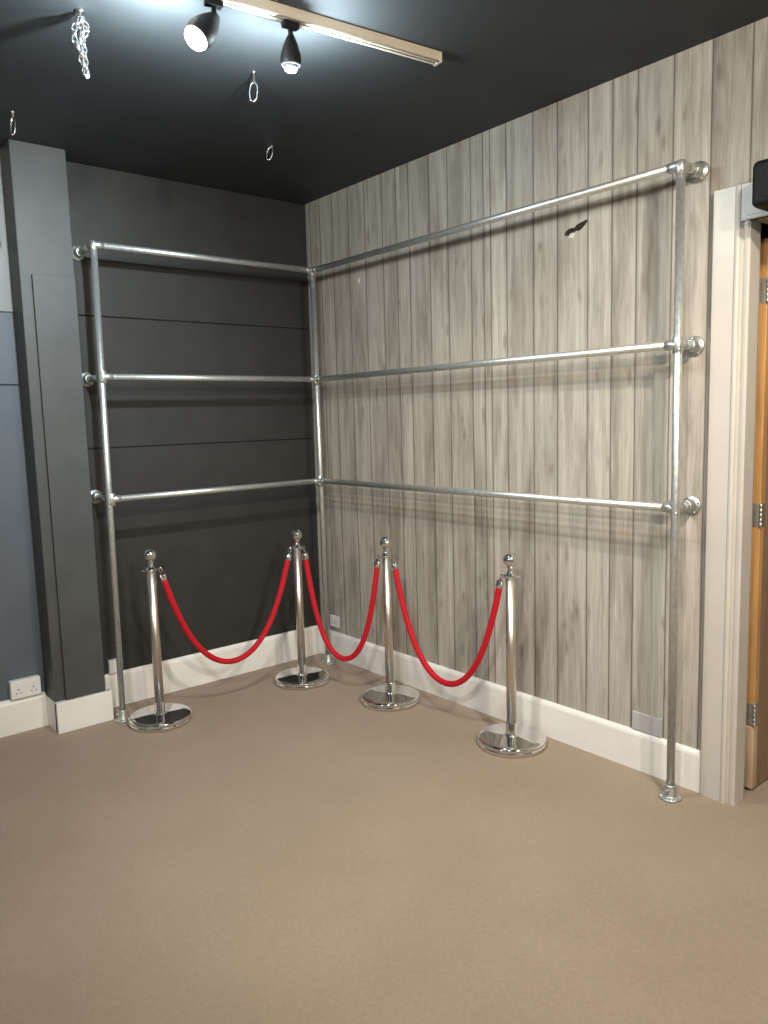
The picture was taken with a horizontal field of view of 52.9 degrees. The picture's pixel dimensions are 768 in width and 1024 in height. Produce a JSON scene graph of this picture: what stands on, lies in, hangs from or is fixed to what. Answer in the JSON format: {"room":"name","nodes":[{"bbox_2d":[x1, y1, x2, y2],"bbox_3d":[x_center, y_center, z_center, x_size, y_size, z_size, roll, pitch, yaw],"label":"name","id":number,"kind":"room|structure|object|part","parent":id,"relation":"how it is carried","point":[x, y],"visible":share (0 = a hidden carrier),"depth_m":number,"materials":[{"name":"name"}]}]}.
{"room":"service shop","nodes":[
{"label":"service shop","id":0,"kind":"room"},
{"bbox_2d":[0,139,74,701],"bbox_3d":[-1.786,-0.350,4.208,0.277,3.100,0.180,-7,9,-39],"label":"wall column","id":1,"kind":"structure","parent":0,"point":[34,176],"depth_m":4.04,"materials":[{"name":"grey paint"}]},
{"bbox_2d":[32,274,105,699],"bbox_3d":[-1.696,-0.100,4.177,0.216,2.287,0.021,-7,9,-39],"label":"wall panel","id":2,"kind":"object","parent":1,"relation":"attached to","point":[55,300],"depth_m":4.16,"materials":[{"name":"grey paint"}]},
{"bbox_2d":[46,687,113,733],"bbox_3d":[-1.722,1.104,4.372,0.304,0.172,0.212,-7,9,-39],"label":"baseboard","id":3,"kind":"structure","parent":1,"relation":"attached to","point":[64,716],"depth_m":4.28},
{"bbox_2d":[0,161,320,701],"bbox_3d":[-3.012,-0.213,3.376,6.520,3.100,0.120,-7,9,-39],"label":"wall","id":4,"kind":"structure","parent":0,"point":[221,555],"depth_m":4.76,"materials":[{"name":"grey paint"}]},
{"bbox_2d":[0,157,12,312],"bbox_3d":[-3.702,-1.255,2.691,4.800,0.828,0.124,-7,9,-39],"label":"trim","id":5,"kind":"structure","parent":4,"relation":"attached to","point":[6,302],"depth_m":4.04,"materials":[{"name":"grey paint"}]},
{"bbox_2d":[0,691,47,737],"bbox_3d":[-3.661,1.331,2.886,4.598,0.190,0.030,-7,9,-39],"label":"baseboard","id":6,"kind":"structure","parent":4,"relation":"attached to","point":[24,714],"depth_m":4.25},
{"bbox_2d":[8,675,40,699],"bbox_3d":[-1.976,0.965,4.255,0.155,0.100,0.045,-7,9,-39],"label":"wall socket","id":7,"kind":"object","parent":4,"relation":"attached to","point":[31,685],"visible":1,"depth_m":4.24,"materials":[{"name":"white plastic"}]},
{"bbox_2d":[107,658,116,673],"bbox_3d":[-1.597,0.912,4.577,0.070,0.082,0.030,-7,9,-39],"label":"wall socket","id":8,"kind":"object","parent":4,"relation":"attached to","point":[112,668],"visible":0.54,"depth_m":4.56,"materials":[{"name":"white plastic"}]},
{"bbox_2d":[105,625,320,707],"bbox_3d":[-1.064,0.987,5.039,1.620,0.205,0.020,-7,9,-39],"label":"baseboard","id":9,"kind":"structure","parent":4,"relation":"attached to","point":[192,670],"depth_m":4.98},
{"bbox_2d":[0,653,767,1023],"bbox_3d":[0.272,1.530,1.396,8.700,0.060,7.620,-7,9,-39],"label":"floor","id":10,"kind":"structure","parent":0,"point":[274,855],"depth_m":2.83,"materials":[{"name":"beige carpet"}]},
{"bbox_2d":[129,549,191,732],"bbox_3d":[-1.271,0.690,4.296,0.344,0.986,0.344,-7,9,-39],"label":"stanchion","id":11,"kind":"object","parent":10,"relation":"on","point":[162,716],"visible":1,"depth_m":4.27,"materials":[{"name":"silver metal"}]},
{"bbox_3d":[-1.258,1.154,4.353,0.344,0.050,0.344,-7,9,-39],"label":"plate","id":12,"kind":"part","parent":11,"relation":"part of","materials":[{"name":"silver metal"}]},
{"bbox_2d":[158,547,291,663],"bbox_3d":[-0.905,0.584,4.587,0.864,0.649,0.039,-7,9,-39],"label":"rope","id":13,"kind":"object","parent":11,"relation":"hanging from","point":[163,577],"visible":1,"depth_m":4.58,"materials":[{"name":"red fabric"}]},
{"bbox_2d":[275,529,328,690],"bbox_3d":[-0.535,0.596,4.891,0.344,0.986,0.344,-7,9,-39],"label":"stanchion","id":14,"kind":"object","parent":10,"relation":"on","point":[301,677],"visible":1,"depth_m":4.87,"materials":[{"name":"silver metal"}]},
{"bbox_3d":[-0.522,1.061,4.948,0.344,0.050,0.344,-7,9,-39],"label":"plate","id":15,"kind":"part","parent":14,"relation":"part of","materials":[{"name":"silver metal"}]},
{"bbox_2d":[302,547,380,660],"bbox_3d":[-0.257,0.573,4.694,0.593,0.689,0.040,3,9,35],"label":"rope","id":16,"kind":"object","parent":14,"relation":"hanging from","point":[377,563],"visible":1,"depth_m":4.72,"materials":[{"name":"red fabric"}]},
{"bbox_2d":[72,159,708,802],"bbox_3d":[-0.186,-0.120,3.812,1.607,2.652,2.848,-7,9,-39],"label":"rack","id":17,"kind":"object","parent":10,"relation":"on","point":[697,171],"visible":0.98,"depth_m":4.06,"materials":[{"name":"metal"}]},
{"bbox_3d":[-0.999,-1.482,4.525,1.398,0.035,0.035,-7,9,-39],"label":"rail","id":18,"kind":"part","parent":17,"relation":"part of","materials":[{"name":"metal"}]},
{"bbox_3d":[-0.980,-0.797,4.609,1.398,0.035,0.035,-7,9,-39],"label":"rail","id":19,"kind":"part","parent":17,"relation":"part of","materials":[{"name":"metal"}]},
{"bbox_3d":[-0.961,-0.139,4.690,1.398,0.035,0.035,-7,9,-39],"label":"rail","id":20,"kind":"part","parent":17,"relation":"part of","materials":[{"name":"metal"}]},
{"bbox_3d":[0.351,-1.455,3.999,0.035,0.035,2.538,-7,9,-39],"label":"rail","id":21,"kind":"part","parent":17,"relation":"part of","materials":[{"name":"metal"}]},
{"bbox_3d":[0.370,-0.771,4.083,0.035,0.035,2.538,-7,9,-39],"label":"rail","id":22,"kind":"part","parent":17,"relation":"part of","materials":[{"name":"metal"}]},
{"bbox_3d":[0.389,-0.112,4.164,0.035,0.035,2.538,-7,9,-39],"label":"rail","id":23,"kind":"part","parent":17,"relation":"part of","materials":[{"name":"metal"}]},
{"bbox_2d":[361,536,419,711],"bbox_3d":[0.025,0.628,4.506,0.344,0.986,0.344,3,8,35],"label":"stanchion","id":24,"kind":"object","parent":10,"relation":"on","point":[389,697],"visible":1,"depth_m":4.48,"materials":[{"name":"silver metal"}]},
{"bbox_3d":[0.038,1.092,4.563,0.344,0.050,0.344,3,8,34],"label":"plate","id":25,"kind":"part","parent":24,"relation":"part of","materials":[{"name":"silver metal"}]},
{"bbox_2d":[391,556,503,686],"bbox_3d":[0.329,0.615,4.181,0.040,0.679,0.798,-8,10,-43],"label":"rope","id":26,"kind":"object","parent":24,"relation":"hanging from","point":[499,583],"visible":1,"depth_m":4.19,"materials":[{"name":"red fabric"}]},
{"bbox_2d":[478,553,545,757],"bbox_3d":[0.636,0.689,3.867,0.344,0.986,0.344,-8,10,-43],"label":"stanchion","id":27,"kind":"object","parent":10,"relation":"on","point":[510,739],"visible":1,"depth_m":3.85,"materials":[{"name":"silver metal"}]},
{"bbox_3d":[0.649,1.154,3.924,0.344,0.050,0.344,-8,10,-43],"label":"plate","id":28,"kind":"part","parent":27,"relation":"part of","materials":[{"name":"silver metal"}]},
{"bbox_2d":[0,0,767,204],"bbox_3d":[0.183,-1.625,1.008,8.700,0.100,7.620,-7,9,-39],"label":"ceiling","id":29,"kind":"structure","parent":0,"point":[152,104],"depth_m":3.26,"materials":[{"name":"paint"}]},
{"bbox_2d":[10,111,15,134],"bbox_3d":[-1.700,-1.779,3.539,0.030,0.104,0.022,-2,7,0],"label":"ceiling hook","id":30,"kind":"object","parent":29,"relation":"attached to","point":[12,112],"visible":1,"depth_m":3.54,"materials":[{"name":"metal"}]},
{"bbox_2d":[71,9,89,78],"bbox_3d":[-1.058,-1.635,2.703,0.062,0.222,0.034,-3,7,-9],"label":"hanging chain","id":31,"kind":"object","parent":29,"relation":"hanging from","point":[80,19],"visible":1,"depth_m":2.70,"materials":[{"name":"metal"}]},
{"bbox_3d":[-1.059,-1.731,2.692,0.030,0.030,0.030,-7,9,-39],"label":"ceiling plate","id":32,"kind":"part","parent":31,"relation":"part of","materials":[{"name":"metal"}]},
{"bbox_2d":[249,71,257,102],"bbox_3d":[-0.543,-1.764,3.210,0.042,0.119,0.022,-2,7,0],"label":"ceiling hook","id":33,"kind":"object","parent":29,"relation":"attached to","point":[252,72],"visible":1,"depth_m":3.21,"materials":[{"name":"metal"}]},
{"bbox_2d":[266,145,273,160],"bbox_3d":[-0.603,-1.891,4.075,0.042,0.073,0.022,-2,7,0],"label":"ceiling hook","id":34,"kind":"object","parent":29,"relation":"attached to","point":[270,146],"visible":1,"depth_m":4.07,"materials":[{"name":"metal"}]},
{"bbox_2d":[222,0,441,65],"bbox_3d":[-0.653,-1.714,2.512,2.100,0.040,0.047,-6,8,-33],"label":"track","id":35,"kind":"object","parent":29,"relation":"attached to","point":[269,9],"visible":1,"depth_m":2.82,"materials":[{"name":"beige metal"}]},
{"bbox_2d":[185,0,222,50],"bbox_3d":[-0.593,-1.614,2.555,0.138,0.172,0.095,-7,9,-39],"label":"track spotlight","id":36,"kind":"object","parent":35,"relation":"attached to","point":[201,31],"visible":1,"depth_m":2.53,"materials":[{"name":"black plastic"}]},
{"bbox_3d":[-0.614,-1.564,2.542,0.080,0.078,0.081,-7,9,-39],"label":"bulb","id":37,"kind":"part","parent":36,"relation":"part of","materials":[{"name":"white glass"}]},
{"bbox_3d":[-0.566,-1.659,2.576,0.024,0.047,0.024,-7,9,-39],"label":"stem","id":38,"kind":"part","parent":36,"relation":"part of","materials":[{"name":"black plastic"}]},
{"bbox_2d":[281,19,300,72],"bbox_3d":[-0.332,-1.648,2.743,0.073,0.165,0.074,-7,9,-39],"label":"track spotlight","id":39,"kind":"object","parent":35,"relation":"attached to","point":[290,53],"visible":1,"depth_m":2.72,"materials":[{"name":"black plastic"}]},
{"bbox_3d":[-0.330,-1.686,2.732,0.024,0.044,0.024,-7,9,-39],"label":"stem","id":40,"kind":"part","parent":39,"relation":"part of","materials":[{"name":"black plastic"}]},
{"bbox_3d":[-0.332,-1.594,2.752,0.052,0.056,0.052,-7,9,-39],"label":"bulb","id":41,"kind":"part","parent":39,"relation":"part of","materials":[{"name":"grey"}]},
{"bbox_2d":[305,17,767,792],"bbox_3d":[1.923,-0.257,2.604,0.120,3.100,7.620,-7,9,-39],"label":"wall","id":42,"kind":"structure","parent":0,"point":[592,587],"depth_m":3.85,"materials":[{"name":"grey wood"}]},
{"bbox_2d":[330,614,339,627],"bbox_3d":[-0.344,0.763,5.401,0.013,0.082,0.105,-7,9,-39],"label":"wall socket","id":43,"kind":"object","parent":42,"relation":"attached to","point":[334,620],"visible":1,"depth_m":5.39,"materials":[{"name":"white plastic"}]},
{"bbox_2d":[321,630,700,792],"bbox_3d":[0.470,1.026,4.453,0.020,0.186,2.848,-7,9,-39],"label":"baseboard","id":44,"kind":"structure","parent":42,"relation":"attached to","point":[641,751],"depth_m":3.98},
{"bbox_2d":[564,219,586,239],"bbox_3d":[0.889,-1.308,3.590,0.006,0.076,0.130,-7,9,-39],"label":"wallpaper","id":45,"kind":"object","parent":42,"relation":"attached to","point":[570,232],"visible":1,"depth_m":3.60,"materials":[{"name":"paper"}]},
{"bbox_2d":[632,710,661,737],"bbox_3d":[1.210,0.974,3.555,0.012,0.088,0.150,-7,9,-39],"label":"wall socket","id":46,"kind":"object","parent":42,"relation":"attached to","point":[646,723],"visible":1,"depth_m":3.55,"materials":[{"name":"grey plastic"}]},
{"bbox_2d":[700,184,760,805],"bbox_3d":[1.438,-0.021,3.198,0.154,2.515,0.151,-7,9,-39],"label":"trim","id":47,"kind":"structure","parent":42,"relation":"attached to","point":[735,243],"depth_m":3.14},
{"bbox_2d":[741,182,767,223],"bbox_3d":[1.760,-1.159,2.631,0.154,0.138,1.066,-7,9,-39],"label":"trim","id":48,"kind":"structure","parent":42,"relation":"attached to","point":[748,211],"depth_m":2.96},
{"bbox_2d":[744,238,767,788],"bbox_3d":[1.842,0.019,3.471,0.760,2.323,0.053,-7,9,-39],"label":"door","id":49,"kind":"structure","parent":42,"relation":"in","point":[756,746],"depth_m":3.27,"materials":[{"name":"orange wood"}]},
{"bbox_2d":[752,159,767,211],"bbox_3d":[1.576,-1.170,2.618,0.152,0.164,0.600,-7,9,-39],"label":"door closer","id":50,"kind":"object","parent":42,"relation":"attached to","point":[760,168],"depth_m":2.77,"materials":[{"name":"black plastic"}]},
{"bbox_3d":[1.519,-1.168,2.570,0.004,0.115,0.510,-7,9,-39],"label":"panel","id":51,"kind":"part","parent":50,"relation":"part of","materials":[{"name":"black plastic"}]},
{"bbox_2d":[761,223,767,238],"bbox_3d":[2.062,-0.440,4.065,1.978,3.100,0.100,-7,9,-39],"label":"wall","id":52,"kind":"structure","parent":0,"point":[764,227],"depth_m":3.71,"materials":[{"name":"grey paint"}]}
]}

